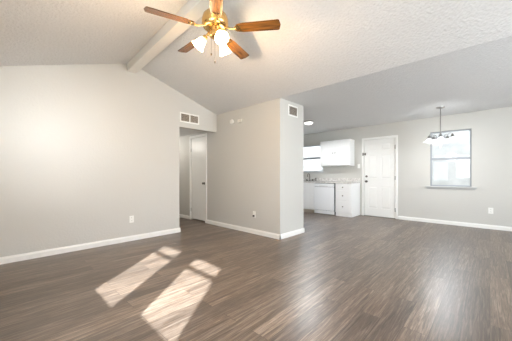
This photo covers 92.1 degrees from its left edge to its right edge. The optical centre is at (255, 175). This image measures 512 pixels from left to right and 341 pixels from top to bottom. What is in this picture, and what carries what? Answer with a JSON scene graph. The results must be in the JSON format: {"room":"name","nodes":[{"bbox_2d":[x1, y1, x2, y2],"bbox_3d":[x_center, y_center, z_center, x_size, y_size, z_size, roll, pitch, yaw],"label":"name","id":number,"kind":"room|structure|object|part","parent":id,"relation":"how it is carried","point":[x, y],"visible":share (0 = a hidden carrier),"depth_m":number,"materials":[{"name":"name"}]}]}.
{"room":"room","nodes":[
{"label":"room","id":0,"kind":"room"},
{"bbox_2d":[0,63,216,256],"bbox_3d":[-2.176,-0.398,4.049,0.120,2.935,3.720,0,0,43],"label":"wall","id":1,"kind":"structure","parent":0,"point":[85,149],"depth_m":3.61,"materials":[{"name":"beige paint"}]},
{"bbox_2d":[0,228,180,264],"bbox_3d":[-2.386,1.028,3.729,0.016,0.084,2.727,0,0,43],"label":"baseboard","id":2,"kind":"structure","parent":1,"relation":"attached to","point":[26,256],"depth_m":3.56,"materials":[{"name":"white paint"}]},
{"bbox_2d":[129,216,133,222],"bbox_3d":[-2.056,0.715,4.081,0.010,0.115,0.070,0,0,43],"label":"wall outlet","id":3,"kind":"object","parent":1,"relation":"attached to","point":[131,218],"visible":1,"depth_m":4.07,"materials":[{"name":"white plastic"}]},
{"bbox_2d":[127,0,208,72],"bbox_3d":[0.413,-1.859,1.601,0.142,0.291,7.012,0,0,-45],"label":"beam","id":4,"kind":"structure","parent":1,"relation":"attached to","point":[193,10],"depth_m":3.08,"materials":[{"name":"white paint"}]},
{"bbox_2d":[180,112,198,124],"bbox_3d":[-1.307,-1.135,4.871,0.008,0.190,0.430,0,0,43],"label":"air vent","id":5,"kind":"object","parent":1,"relation":"in","point":[184,117],"visible":1,"depth_m":4.86,"materials":[{"name":"white plastic"}]},
{"bbox_2d":[179,128,202,136],"bbox_3d":[-2.285,-1.075,5.819,2.475,0.110,1.300,0,0,43],"label":"ceiling","id":6,"kind":"structure","parent":0,"point":[182,132],"depth_m":5.78,"materials":[{"name":"paint"}]},
{"bbox_2d":[179,99,280,239],"bbox_3d":[-1.166,-0.142,5.712,4.446,2.425,0.116,0,0,43],"label":"wall","id":7,"kind":"structure","parent":0,"point":[241,155],"depth_m":4.84,"materials":[{"name":"beige paint"}]},
{"bbox_2d":[179,214,188,218],"bbox_3d":[-2.191,1.028,6.615,1.515,0.084,0.016,0,0,43],"label":"baseboard","id":8,"kind":"structure","parent":7,"relation":"attached to","point":[180,215],"depth_m":6.25,"materials":[{"name":"white paint"}]},
{"bbox_2d":[189,133,206,222],"bbox_3d":[-1.374,0.050,5.846,0.720,2.040,0.092,0,0,43],"label":"door","id":9,"kind":"structure","parent":7,"relation":"in","point":[197,146],"depth_m":5.85,"materials":[{"name":"white paint"}]},
{"bbox_2d":[0,212,511,340],"bbox_3d":[0.744,1.100,3.836,9.800,0.060,7.390,0,0,43],"label":"floor","id":10,"kind":"structure","parent":0,"point":[360,277],"depth_m":2.35,"materials":[{"name":"wood"}]},
{"bbox_2d":[303,183,314,212],"bbox_3d":[1.507,0.632,7.605,0.920,0.875,0.625,0,0,43],"label":"base cabinet","id":11,"kind":"object","parent":10,"relation":"on","point":[308,188],"visible":0.27,"depth_m":7.20,"materials":[{"name":"white paint"}]},
{"bbox_3d":[1.479,0.657,7.252,0.435,0.575,0.020,0,0,43],"label":"cabinet door","id":12,"kind":"part","parent":11,"relation":"part of","materials":[{"name":"white paint"}]},
{"bbox_2d":[314,183,335,214],"bbox_3d":[2.080,0.626,7.076,0.602,0.847,0.606,0,0,43],"label":"dishwasher","id":13,"kind":"object","parent":10,"relation":"on","point":[324,193],"visible":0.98,"depth_m":6.84,"materials":[{"name":"white metal"}]},
{"bbox_3d":[1.901,1.004,6.887,0.602,0.092,0.030,0,0,43],"label":"kick plate","id":14,"kind":"part","parent":13,"relation":"part of","materials":[{"name":"white metal"}]},
{"bbox_3d":[1.894,0.627,6.880,0.602,0.645,0.050,0,0,43],"label":"door","id":15,"kind":"part","parent":13,"relation":"part of","materials":[{"name":"white metal"}]},
{"bbox_3d":[1.892,0.253,6.877,0.602,0.091,0.056,0,0,43],"label":"control panel","id":16,"kind":"part","parent":13,"relation":"part of","materials":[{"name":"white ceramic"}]},
{"bbox_2d":[335,183,359,216],"bbox_3d":[2.478,0.632,6.686,0.435,0.875,0.623,0,0,43],"label":"base cabinet","id":17,"kind":"object","parent":10,"relation":"on","point":[347,196],"visible":0.98,"depth_m":6.49,"materials":[{"name":"white paint"}]},
{"bbox_2d":[303,178,359,183],"bbox_3d":[1.696,0.127,7.434,2.620,0.134,0.613,0,0,43],"label":"countertop","id":18,"kind":"structure","parent":17,"relation":"on","point":[319,180],"depth_m":7.03,"materials":[{"name":"stone"}]},
{"bbox_3d":[2.291,0.805,6.484,0.380,0.280,0.018,0,0,43],"label":"drawer","id":19,"kind":"part","parent":17,"relation":"part of","materials":[{"name":"white paint"}]},
{"bbox_3d":[2.291,0.517,6.484,0.380,0.265,0.018,0,0,43],"label":"drawer","id":20,"kind":"part","parent":17,"relation":"part of","materials":[{"name":"white paint"}]},
{"bbox_3d":[2.291,0.297,6.484,0.380,0.145,0.018,0,0,43],"label":"drawer","id":21,"kind":"part","parent":17,"relation":"part of","materials":[{"name":"white paint"}]},
{"bbox_2d":[0,0,511,114],"bbox_3d":[0.445,-1.647,1.548,7.125,0.967,3.740,0,0,43],"label":"ceiling","id":22,"kind":"structure","parent":0,"point":[317,43],"depth_m":2.76,"materials":[{"name":"paint"}]},
{"bbox_2d":[144,0,280,62],"bbox_3d":[-0.439,-1.433,2.466,1.184,0.658,1.233,0,0,43],"label":"ceiling fan","id":23,"kind":"object","parent":22,"relation":"hanging from","point":[214,19],"visible":1,"depth_m":2.36,"materials":[{"name":"brown wood"}]},
{"bbox_3d":[-0.774,-1.442,2.229,0.440,0.006,0.124,0,12,-29],"label":"blade","id":24,"kind":"part","parent":23,"relation":"part of","materials":[{"name":"brown wood"}]},
{"bbox_3d":[-0.709,-1.442,2.722,0.440,0.006,0.124,0,12,43],"label":"blade","id":25,"kind":"part","parent":23,"relation":"part of","materials":[{"name":"brown wood"}]},
{"bbox_3d":[-0.570,-1.302,2.430,0.127,0.136,0.126,0,0,43],"label":"lamp shade","id":26,"kind":"part","parent":23,"relation":"part of","materials":[{"name":"white glass"}]},
{"bbox_3d":[-0.325,-1.442,2.015,0.124,0.006,0.440,12,-2,-10],"label":"blade","id":27,"kind":"part","parent":23,"relation":"part of","materials":[{"name":"brown wood"}]},
{"bbox_3d":[-0.323,-1.302,2.284,0.129,0.136,0.123,0,0,25],"label":"lamp shade","id":28,"kind":"part","parent":23,"relation":"part of","materials":[{"name":"white glass"}]},
{"bbox_3d":[-0.323,-1.302,2.578,0.129,0.136,0.123,0,0,-25],"label":"lamp shade","id":29,"kind":"part","parent":23,"relation":"part of","materials":[{"name":"white glass"}]},
{"bbox_3d":[-0.220,-1.442,2.813,0.124,0.006,0.440,-13,-6,25],"label":"blade","id":30,"kind":"part","parent":23,"relation":"part of","materials":[{"name":"brown wood"}]},
{"bbox_3d":[0.017,-1.442,2.376,0.440,0.006,0.124,0,-12,7],"label":"blade","id":31,"kind":"part","parent":23,"relation":"part of","materials":[{"name":"brown wood"}]},
{"bbox_2d":[275,98,302,233],"bbox_3d":[0.618,-0.133,4.458,0.100,2.405,0.720,0,0,43],"label":"wall","id":32,"kind":"structure","parent":0,"point":[288,129],"depth_m":4.34,"materials":[{"name":"beige paint"}]},
{"bbox_2d":[279,228,303,238],"bbox_3d":[0.660,1.028,4.419,0.016,0.084,0.752,0,0,43],"label":"baseboard","id":33,"kind":"structure","parent":32,"relation":"attached to","point":[299,231],"depth_m":4.39,"materials":[{"name":"white paint"}]},
{"bbox_2d":[288,104,297,117],"bbox_3d":[0.667,-1.165,4.432,0.008,0.200,0.290,0,0,43],"label":"air vent","id":34,"kind":"object","parent":32,"relation":"in","point":[292,110],"visible":1,"depth_m":4.42,"materials":[{"name":"white plastic"}]},
{"bbox_2d":[244,36,511,134],"bbox_3d":[2.634,-1.383,4.593,8.140,0.175,3.690,0,0,43],"label":"ceiling","id":35,"kind":"structure","parent":0,"point":[478,77],"depth_m":3.92,"materials":[{"name":"paint"}]},
{"bbox_2d":[304,120,312,124],"bbox_3d":[1.283,-1.294,6.032,0.229,0.083,0.230,0,0,43],"label":"ceiling light","id":36,"kind":"object","parent":35,"relation":"attached to","point":[309,122],"visible":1,"depth_m":5.96,"materials":[{"name":"white glass"}]},
{"bbox_2d":[423,106,457,147],"bbox_3d":[3.592,-0.947,4.793,0.553,0.787,0.551,0,0,43],"label":"chandelier","id":37,"kind":"object","parent":35,"relation":"hanging from","point":[440,139],"visible":1,"depth_m":4.80,"materials":[{"name":"white glass"}]},
{"bbox_3d":[3.413,-0.707,4.865,0.195,0.076,0.196,0,0,43],"label":"lamp shade","id":38,"kind":"part","parent":37,"relation":"part of","materials":[{"name":"white glass"}]},
{"bbox_3d":[3.482,-0.707,4.652,0.195,0.076,0.196,0,0,43],"label":"lamp shade","id":39,"kind":"part","parent":37,"relation":"part of","materials":[{"name":"white glass"}]},
{"bbox_3d":[3.705,-0.707,4.652,0.195,0.076,0.196,0,0,43],"label":"lamp shade","id":40,"kind":"part","parent":37,"relation":"part of","materials":[{"name":"white glass"}]},
{"bbox_2d":[303,107,511,226],"bbox_3d":[3.818,-0.580,5.930,8.020,3.300,0.120,0,0,43],"label":"wall","id":41,"kind":"structure","parent":0,"point":[492,128],"depth_m":5.45,"materials":[{"name":"beige paint"}]},
{"bbox_2d":[303,145,323,172],"bbox_3d":[1.726,-0.521,7.865,1.000,0.877,0.110,0,0,43],"label":"window","id":42,"kind":"structure","parent":41,"relation":"in","point":[315,145],"depth_m":7.79,"materials":[{"name":"metal"}]},
{"bbox_3d":[1.744,-0.560,7.884,0.876,0.056,0.050,0,0,43],"label":"meeting rail","id":43,"kind":"part","parent":42,"relation":"part of","materials":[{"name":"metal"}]},
{"bbox_2d":[303,178,359,181],"bbox_3d":[1.901,0.108,7.650,2.620,0.096,0.018,0,0,43],"label":"backsplash","id":44,"kind":"structure","parent":41,"relation":"attached to","point":[304,179],"depth_m":7.23,"materials":[{"name":"stone"}]},
{"bbox_2d":[320,139,353,166],"bbox_3d":[2.300,-0.645,7.043,0.885,0.720,0.350,0,0,43],"label":"upper cabinet","id":45,"kind":"object","parent":41,"relation":"attached to","point":[335,152],"visible":1,"depth_m":6.87,"materials":[{"name":"white paint"}]},
{"bbox_3d":[2.048,-0.646,7.091,0.428,0.693,0.019,0,0,43],"label":"door","id":46,"kind":"part","parent":45,"relation":"part of","materials":[{"name":"white paint"}]},
{"bbox_3d":[2.362,-0.646,6.793,0.428,0.693,0.019,0,0,43],"label":"door","id":47,"kind":"part","parent":45,"relation":"part of","materials":[{"name":"white paint"}]},
{"bbox_2d":[362,135,397,218],"bbox_3d":[3.225,0.026,6.444,0.876,2.088,0.150,0,0,43],"label":"door","id":48,"kind":"structure","parent":41,"relation":"in","point":[380,155],"depth_m":6.42,"materials":[{"name":"white paint"}]},
{"bbox_3d":[3.103,-0.760,6.548,0.186,0.136,0.007,0,0,43],"label":"raised panel","id":49,"kind":"part","parent":48,"relation":"part of","materials":[{"name":"white paint"}]},
{"bbox_3d":[3.103,-0.240,6.548,0.186,0.576,0.007,0,0,43],"label":"raised panel","id":50,"kind":"part","parent":48,"relation":"part of","materials":[{"name":"white paint"}]},
{"bbox_3d":[3.103,0.560,6.548,0.186,0.536,0.007,0,0,43],"label":"raised panel","id":51,"kind":"part","parent":48,"relation":"part of","materials":[{"name":"white paint"}]},
{"bbox_3d":[3.335,-0.760,6.328,0.186,0.136,0.007,0,0,43],"label":"raised panel","id":52,"kind":"part","parent":48,"relation":"part of","materials":[{"name":"white paint"}]},
{"bbox_3d":[3.335,-0.240,6.328,0.186,0.576,0.007,0,0,43],"label":"raised panel","id":53,"kind":"part","parent":48,"relation":"part of","materials":[{"name":"white paint"}]},
{"bbox_3d":[3.335,0.560,6.328,0.186,0.536,0.007,0,0,43],"label":"raised panel","id":54,"kind":"part","parent":48,"relation":"part of","materials":[{"name":"white paint"}]},
{"bbox_2d":[425,128,476,189],"bbox_3d":[4.272,-0.356,5.434,0.890,1.298,0.135,0,0,43],"label":"window","id":55,"kind":"structure","parent":41,"relation":"in","point":[456,187],"depth_m":5.38,"materials":[{"name":"metal"}]},
{"bbox_3d":[4.255,0.243,5.416,0.890,0.030,0.085,0,0,43],"label":"sill","id":56,"kind":"part","parent":55,"relation":"part of","materials":[{"name":"grey paint"}]},
{"bbox_3d":[4.298,-0.385,5.462,0.664,0.056,0.050,0,0,43],"label":"meeting rail","id":57,"kind":"part","parent":55,"relation":"part of","materials":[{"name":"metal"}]},
{"bbox_2d":[398,216,511,230],"bbox_3d":[5.103,1.028,4.617,4.349,0.084,0.016,0,0,43],"label":"baseboard","id":58,"kind":"structure","parent":41,"relation":"attached to","point":[495,227],"depth_m":5.31,"materials":[{"name":"white paint"}]},
{"bbox_2d":[488,208,492,213],"bbox_3d":[4.733,0.700,4.973,0.075,0.120,0.010,0,0,43],"label":"wall outlet","id":59,"kind":"object","parent":41,"relation":"attached to","point":[490,210],"visible":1,"depth_m":4.97,"materials":[{"name":"white plastic"}]},
{"label":"outside","id":60,"kind":"structure","parent":0,"visible":0},
{"bbox_3d":[-0.187,1.300,7.069,70.000,0.140,70.000,0,0,43],"label":"ground","id":61,"kind":"structure","parent":60,"visible":0},
{"bbox_2d":[303,130,469,184],"bbox_3d":[4.932,-0.254,7.816,11.600,2.967,0.150,0,0,43],"label":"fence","id":62,"kind":"object","parent":61,"relation":"on","point":[444,172],"visible":0.05,"depth_m":7.12,"materials":[{"name":"white"}]}
]}

